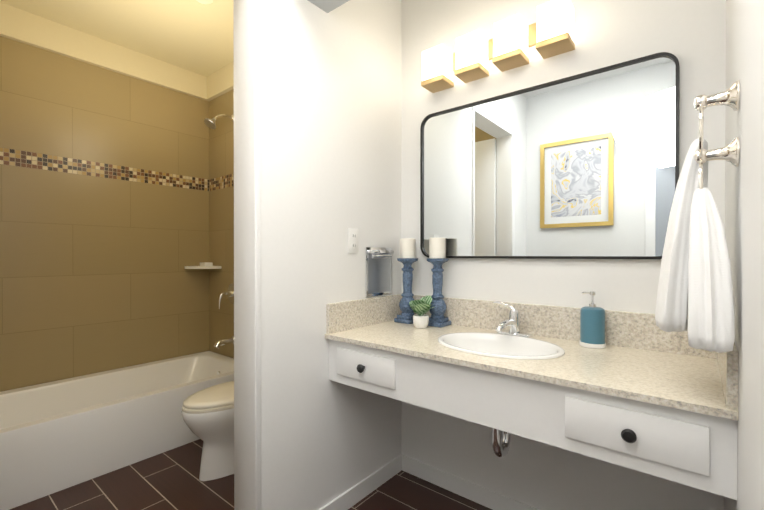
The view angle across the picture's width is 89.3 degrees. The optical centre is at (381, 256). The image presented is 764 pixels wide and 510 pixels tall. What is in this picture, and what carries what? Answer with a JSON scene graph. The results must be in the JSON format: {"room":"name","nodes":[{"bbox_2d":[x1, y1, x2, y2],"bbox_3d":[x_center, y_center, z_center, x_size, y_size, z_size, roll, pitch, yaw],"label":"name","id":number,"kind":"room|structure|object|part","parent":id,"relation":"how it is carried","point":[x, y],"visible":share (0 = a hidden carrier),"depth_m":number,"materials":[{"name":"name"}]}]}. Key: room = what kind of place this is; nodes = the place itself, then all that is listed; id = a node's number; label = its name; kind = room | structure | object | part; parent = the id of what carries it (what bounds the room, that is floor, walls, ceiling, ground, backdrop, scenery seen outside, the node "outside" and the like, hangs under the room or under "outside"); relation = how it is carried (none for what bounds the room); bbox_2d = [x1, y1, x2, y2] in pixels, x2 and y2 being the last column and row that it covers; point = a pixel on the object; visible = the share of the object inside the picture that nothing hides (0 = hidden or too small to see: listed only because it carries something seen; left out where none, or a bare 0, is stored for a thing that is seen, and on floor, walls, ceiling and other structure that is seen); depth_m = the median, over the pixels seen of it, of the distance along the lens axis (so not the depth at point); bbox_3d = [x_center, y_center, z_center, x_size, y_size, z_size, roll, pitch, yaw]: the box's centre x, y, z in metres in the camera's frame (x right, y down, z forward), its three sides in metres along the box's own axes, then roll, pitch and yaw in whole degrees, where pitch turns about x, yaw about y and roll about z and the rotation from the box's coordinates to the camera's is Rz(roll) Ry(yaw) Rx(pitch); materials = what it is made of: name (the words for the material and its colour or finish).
{"room":"bathroom","nodes":[
{"label":"bathroom","id":0,"kind":"room"},
{"bbox_2d":[0,36,208,391],"bbox_3d":[-2.077,-0.175,2.802,0.100,2.757,1.820,0,0,39],"label":"wall tiles","id":1,"kind":"structure","parent":0,"point":[104,207],"depth_m":2.76,"materials":[{"name":"beige tile"}]},
{"bbox_2d":[0,2,210,100],"bbox_3d":[-2.022,-1.458,2.757,0.035,0.192,1.630,0,0,39],"label":"wall","id":2,"kind":"structure","parent":1,"relation":"attached to","point":[25,27],"depth_m":2.73,"materials":[{"name":"beige paint"}]},
{"bbox_2d":[185,262,220,268],"bbox_3d":[-1.506,0.075,3.257,0.210,0.052,0.210,0,0,39],"label":"corner shelf","id":3,"kind":"object","parent":1,"relation":"attached to","point":[206,265],"visible":0.98,"depth_m":3.23,"materials":[{"name":"white"}]},
{"bbox_2d":[0,0,233,76],"bbox_3d":[-1.340,-1.576,2.196,2.000,0.050,1.820,0,0,39],"label":"ceiling","id":4,"kind":"structure","parent":0,"point":[195,36],"depth_m":2.59,"materials":[{"name":"white paint"}]},
{"bbox_2d":[196,0,212,3],"bbox_3d":[-1.058,-1.530,2.289,0.120,0.040,0.120,0,0,39],"label":"recessed light","id":5,"kind":"object","parent":4,"relation":"in","point":[205,1],"visible":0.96,"depth_m":2.30,"materials":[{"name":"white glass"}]},
{"bbox_2d":[209,89,233,357],"bbox_3d":[-0.756,-0.175,2.842,1.900,2.757,0.090,0,0,39],"label":"shower wall tile","id":6,"kind":"structure","parent":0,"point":[221,203],"depth_m":3.27,"materials":[{"name":"beige tile"}]},
{"bbox_2d":[204,114,233,128],"bbox_3d":[-1.287,-1.077,3.062,0.100,0.158,0.231,0,0,39],"label":"shower head","id":7,"kind":"object","parent":6,"relation":"attached to","point":[210,123],"visible":0.98,"depth_m":3.02},
{"bbox_3d":[-1.265,-1.107,3.088,0.017,0.071,0.159,0,0,39],"label":"arm","id":8,"kind":"part","parent":7,"relation":"part of"},
{"bbox_2d":[207,61,233,99],"bbox_3d":[-0.782,-1.458,2.776,1.865,0.192,0.035,0,0,39],"label":"crown molding","id":9,"kind":"structure","parent":6,"relation":"attached to","point":[220,82],"depth_m":3.21,"materials":[{"name":"beige paint"}]},
{"bbox_2d":[214,336,233,348],"bbox_3d":[-1.265,0.687,3.097,0.068,0.078,0.161,0,0,39],"label":"tub spout","id":10,"kind":"object","parent":6,"relation":"attached to","point":[221,342],"visible":1,"depth_m":3.08,"materials":[{"name":"silver metal"}]},
{"bbox_2d":[219,283,233,308],"bbox_3d":[-1.253,0.314,3.110,0.170,0.195,0.124,0,0,39],"label":"shower valve","id":11,"kind":"object","parent":6,"relation":"attached to","point":[229,293],"visible":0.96,"depth_m":3.13,"materials":[{"name":"silver metal"}]},
{"bbox_3d":[-1.271,0.347,3.088,0.021,0.131,0.067,0,0,39],"label":"lever","id":12,"kind":"part","parent":11,"relation":"part of","materials":[{"name":"silver metal"}]},
{"bbox_3d":[-1.219,0.302,3.152,0.170,0.170,0.014,0,0,39],"label":"plate","id":13,"kind":"part","parent":11,"relation":"part of","materials":[{"name":"silver metal"}]},
{"bbox_2d":[10,439,491,509],"bbox_3d":[-0.836,1.240,1.542,3.625,0.060,2.220,0,0,39],"label":"floor","id":14,"kind":"structure","parent":0,"point":[168,480],"depth_m":1.98,"materials":[{"name":"brown tile"}]},
{"bbox_2d":[0,351,233,509],"bbox_3d":[-1.728,1.016,2.530,0.787,0.373,1.624,0,0,39],"label":"bathtub","id":15,"kind":"object","parent":14,"relation":"on","point":[58,435],"visible":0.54,"depth_m":2.29,"materials":[{"name":"white ceramic"}]},
{"bbox_2d":[181,381,233,480],"bbox_3d":[-0.794,0.816,2.317,0.476,0.776,0.773,0,0,39],"label":"toilet","id":16,"kind":"object","parent":14,"relation":"on","point":[208,415],"visible":0.38,"depth_m":2.08,"materials":[{"name":"white ceramic"}]},
{"bbox_3d":[-0.876,0.801,2.216,0.337,0.018,0.510,0,0,39],"label":"seat","id":17,"kind":"part","parent":16,"relation":"part of","materials":[{"name":"white"}]},
{"bbox_3d":[-0.874,0.776,2.217,0.330,0.031,0.504,0,0,39],"label":"lid","id":18,"kind":"part","parent":16,"relation":"part of","materials":[{"name":"white"}]},
{"bbox_2d":[308,0,349,12],"bbox_3d":[0.213,-1.323,1.226,1.375,0.447,0.233,0,0,39],"label":"header beam","id":19,"kind":"structure","parent":0,"point":[327,6],"depth_m":1.68,"materials":[{"name":"paint"}]},
{"bbox_2d":[260,0,401,509],"bbox_3d":[-0.231,-0.171,1.874,0.124,2.757,0.930,0,0,39],"label":"wall","id":20,"kind":"structure","parent":0,"point":[331,120],"depth_m":1.72,"materials":[{"name":"white paint"}]},
{"bbox_2d":[233,0,260,509],"bbox_3d":[-0.528,0.025,1.514,0.154,2.370,0.028,0,0,39],"label":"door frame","id":21,"kind":"structure","parent":20,"relation":"attached to","point":[245,43],"depth_m":1.49,"materials":[{"name":"white paint"}]},
{"bbox_2d":[348,228,358,252],"bbox_3d":[-0.138,-0.077,1.883,0.008,0.120,0.070,0,0,39],"label":"electrical outlet plate","id":22,"kind":"object","parent":20,"relation":"attached to","point":[352,240],"visible":1,"depth_m":1.88,"materials":[{"name":"white plastic"}]},
{"bbox_2d":[351,233,355,239],"bbox_3d":[-0.136,-0.100,1.881,0.002,0.034,0.034,0,0,39],"label":"socket","id":23,"kind":"object","parent":22,"relation":"attached to","point":[353,235],"depth_m":1.88,"materials":[{"name":"white plastic"}]},
{"bbox_2d":[351,242,355,248],"bbox_3d":[-0.136,-0.054,1.881,0.002,0.034,0.034,0,0,39],"label":"socket","id":24,"kind":"object","parent":22,"relation":"attached to","point":[353,244],"depth_m":1.88,"materials":[{"name":"white plastic"}]},
{"bbox_2d":[319,454,402,509],"bbox_3d":[-0.172,1.165,1.846,0.011,0.085,0.910,0,0,39],"label":"baseboard","id":25,"kind":"structure","parent":20,"relation":"attached to","point":[356,493],"depth_m":1.95,"materials":[{"name":"white paint"}]},
{"bbox_2d":[326,294,400,333],"bbox_3d":[-0.069,0.280,1.960,0.020,0.135,0.553,0,0,39],"label":"backsplash","id":26,"kind":"structure","parent":20,"relation":"attached to","point":[349,315],"depth_m":1.90,"materials":[{"name":"beige stone"}]},
{"bbox_2d":[365,247,393,296],"bbox_3d":[-0.006,0.077,2.026,0.033,0.250,0.212,0,0,39],"label":"holder","id":27,"kind":"object","parent":20,"relation":"attached to","point":[378,271],"visible":1,"depth_m":2.02,"materials":[{"name":"silver metal"}]},
{"bbox_3d":[-0.078,0.077,1.957,0.009,0.222,0.014,0,0,39],"label":"frame","id":28,"kind":"part","parent":27,"relation":"part of","materials":[{"name":"silver metal"}]},
{"bbox_3d":[-0.015,-0.041,2.033,0.009,0.014,0.212,0,0,39],"label":"frame","id":29,"kind":"part","parent":27,"relation":"part of","materials":[{"name":"silver metal"}]},
{"bbox_3d":[-0.015,0.195,2.034,0.009,0.014,0.212,0,0,39],"label":"frame","id":30,"kind":"part","parent":27,"relation":"part of","materials":[{"name":"silver metal"}]},
{"bbox_2d":[368,250,393,253],"bbox_3d":[-0.005,-0.025,2.024,0.030,0.018,0.184,0,0,39],"label":"hood","id":31,"kind":"object","parent":27,"relation":"attached to","point":[369,251],"depth_m":2.00,"materials":[{"name":"silver metal"}]},
{"bbox_3d":[0.047,0.077,2.110,0.009,0.222,0.014,0,0,39],"label":"frame","id":32,"kind":"part","parent":27,"relation":"part of","materials":[{"name":"silver metal"}]},
{"bbox_2d":[401,0,725,509],"bbox_3d":[0.670,-0.195,1.801,1.625,2.807,0.146,0,0,39],"label":"wall","id":33,"kind":"structure","parent":0,"point":[690,35],"depth_m":1.66,"materials":[{"name":"white paint"}]},
{"bbox_2d":[402,455,539,509],"bbox_3d":[0.645,1.166,1.760,1.364,0.085,0.011,0,0,39],"label":"baseboard","id":34,"kind":"structure","parent":33,"relation":"attached to","point":[482,495],"depth_m":1.95,"materials":[{"name":"white paint"}]},
{"bbox_2d":[421,0,574,92],"bbox_3d":[0.504,-0.949,1.788,0.690,0.175,0.126,0,0,39],"label":"sconce","id":35,"kind":"object","parent":33,"relation":"attached to","point":[549,33],"visible":1,"depth_m":1.71,"materials":[{"name":"white glass"}]},
{"bbox_2d":[421,74,453,92],"bbox_3d":[0.281,-0.875,1.962,0.126,0.024,0.114,0,0,39],"label":"tray","id":36,"kind":"object","parent":35,"relation":"on","point":[433,83],"depth_m":1.94,"materials":[{"name":"gold metal"}]},
{"bbox_2d":[454,62,488,82],"bbox_3d":[0.427,-0.874,1.843,0.126,0.024,0.114,0,0,39],"label":"tray","id":37,"kind":"object","parent":35,"relation":"on","point":[467,72],"depth_m":1.82,"materials":[{"name":"gold metal"}]},
{"bbox_2d":[492,48,528,71],"bbox_3d":[0.573,-0.873,1.724,0.126,0.024,0.114,0,0,39],"label":"tray","id":38,"kind":"object","parent":35,"relation":"on","point":[510,58],"depth_m":1.70,"materials":[{"name":"gold metal"}]},
{"bbox_2d":[535,32,574,58],"bbox_3d":[0.719,-0.873,1.606,0.126,0.024,0.114,0,0,39],"label":"fixture plate","id":39,"kind":"object","parent":35,"relation":"on","point":[556,43],"depth_m":1.58,"materials":[{"name":"gold metal"}]},
{"bbox_2d":[325,334,738,499],"bbox_3d":[0.453,0.589,1.531,1.374,0.441,0.601,0,0,39],"label":"bathroom vanity","id":40,"kind":"object","parent":33,"relation":"attached to","point":[693,446],"depth_m":1.13,"materials":[{"name":"wood"}]},
{"bbox_3d":[-0.086,0.461,1.601,0.035,0.035,0.031,0,0,39],"label":"knob","id":41,"kind":"part","parent":40,"relation":"part of","materials":[{"name":"black metal"}]},
{"bbox_3d":[-0.072,0.461,1.617,0.320,0.116,0.012,0,0,39],"label":"drawer","id":42,"kind":"part","parent":40,"relation":"part of","materials":[{"name":"white wood"}]},
{"bbox_2d":[329,318,738,413],"bbox_3d":[0.459,0.359,1.537,1.374,0.019,0.584,0,0,39],"label":"countertop","id":43,"kind":"structure","parent":40,"relation":"on","point":[691,379],"depth_m":1.32,"materials":[{"name":"beige stone"}]},
{"bbox_2d":[394,238,417,323],"bbox_3d":[0.136,0.125,2.050,0.110,0.442,0.110,0,0,39],"label":"candle holder","id":44,"kind":"object","parent":43,"relation":"on","point":[407,258],"visible":0.98,"depth_m":2.02,"materials":[{"name":"blue ceramic"}]},
{"bbox_2d":[400,238,415,257],"bbox_3d":[0.136,-0.044,2.049,0.084,0.103,0.084,0,0,39],"label":"candle","id":45,"kind":"object","parent":44,"relation":"on","point":[407,245],"depth_m":2.01,"materials":[{"name":"white wax"}]},
{"bbox_2d":[409,295,433,327],"bbox_3d":[0.190,0.266,1.905,0.153,0.162,0.154,0,0,39],"label":"potted plant","id":46,"kind":"object","parent":43,"relation":"on","point":[421,307],"visible":0.98,"depth_m":1.87,"materials":[{"name":"white"}]},
{"bbox_2d":[427,238,450,327],"bbox_3d":[0.281,0.126,1.960,0.110,0.442,0.110,0,0,39],"label":"candle holder","id":47,"kind":"object","parent":43,"relation":"on","point":[437,258],"visible":0.96,"depth_m":1.93,"materials":[{"name":"blue ceramic"}]},
{"bbox_2d":[429,238,445,257],"bbox_3d":[0.281,-0.044,1.959,0.084,0.103,0.084,0,0,39],"label":"candle","id":48,"kind":"object","parent":47,"relation":"on","point":[437,246],"depth_m":1.92,"materials":[{"name":"white wax"}]},
{"bbox_2d":[438,332,564,359],"bbox_3d":[0.453,0.424,1.526,0.490,0.168,0.370,0,0,39],"label":"sink","id":49,"kind":"object","parent":43,"relation":"in","point":[503,345],"depth_m":1.63,"materials":[{"name":"white ceramic"}]},
{"bbox_2d":[493,301,532,336],"bbox_3d":[0.535,0.270,1.652,0.179,0.137,0.154,0,0,39],"label":"faucet","id":50,"kind":"object","parent":43,"relation":"on","point":[513,322],"depth_m":1.66,"materials":[{"name":"silver metal"}]},
{"bbox_2d":[579,291,605,348],"bbox_3d":[0.823,0.241,1.512,0.091,0.215,0.091,0,0,39],"label":"soap dispenser","id":51,"kind":"object","parent":43,"relation":"on","point":[592,325],"visible":1,"depth_m":1.48,"materials":[{"name":"blue"}]},
{"bbox_3d":[0.644,0.464,1.008,0.035,0.035,0.031,0,0,39],"label":"knob","id":52,"kind":"part","parent":40,"relation":"part of","materials":[{"name":"black metal"}]},
{"bbox_3d":[0.657,0.464,1.024,0.320,0.116,0.012,0,0,39],"label":"drawer","id":53,"kind":"part","parent":40,"relation":"part of","materials":[{"name":"white wood"}]},
{"bbox_3d":[0.642,-0.371,1.743,1.105,0.760,0.023,0,0,39],"label":"vanity mirror","id":54,"kind":"part","parent":33,"relation":"part of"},
{"bbox_2d":[401,295,716,357],"bbox_3d":[0.637,0.281,1.755,1.374,0.135,0.021,0,0,39],"label":"backsplash","id":55,"kind":"structure","parent":33,"relation":"attached to","point":[622,328],"depth_m":1.64,"materials":[{"name":"beige stone"}]},
{"bbox_2d":[724,0,763,509],"bbox_3d":[0.561,-0.164,0.475,0.120,2.757,2.100,0,0,39],"label":"wall","id":56,"kind":"structure","parent":0,"point":[744,206],"depth_m":0.73,"materials":[{"name":"white paint"}]},
{"bbox_2d":[655,80,739,352],"bbox_3d":[0.765,-0.100,0.948,0.158,0.614,0.261,0,0,39],"label":"towel ring","id":57,"kind":"object","parent":56,"relation":"attached to","point":[695,300],"visible":1,"depth_m":0.88,"materials":[{"name":"white fabric"}]},
{"bbox_2d":[655,138,708,331],"bbox_3d":[0.762,-0.053,0.986,0.106,0.475,0.206,0,0,39],"label":"towel","id":58,"kind":"object","parent":57,"relation":"hanging from","point":[691,196],"depth_m":0.93,"materials":[{"name":"white fabric"}]},
{"bbox_2d":[688,187,734,352],"bbox_3d":[0.761,0.024,0.898,0.080,0.367,0.178,0,0,39],"label":"towel","id":59,"kind":"object","parent":57,"relation":"hanging from","point":[711,320],"depth_m":0.85,"materials":[{"name":"white fabric"}]},
{"bbox_3d":[0.792,-0.242,0.919,0.080,0.068,0.068,0,0,39],"label":"post","id":60,"kind":"part","parent":57,"relation":"part of","materials":[{"name":"silver metal"}]},
{"bbox_3d":[0.792,-0.372,0.918,0.080,0.068,0.068,0,0,39],"label":"post","id":61,"kind":"part","parent":57,"relation":"part of","materials":[{"name":"silver metal"}]},
{"bbox_2d":[717,343,737,409],"bbox_3d":[0.981,0.284,1.105,0.020,0.135,0.553,0,0,39],"label":"backsplash","id":62,"kind":"structure","parent":56,"relation":"attached to","point":[727,362],"depth_m":0.89,"materials":[{"name":"beige stone"}]}
]}

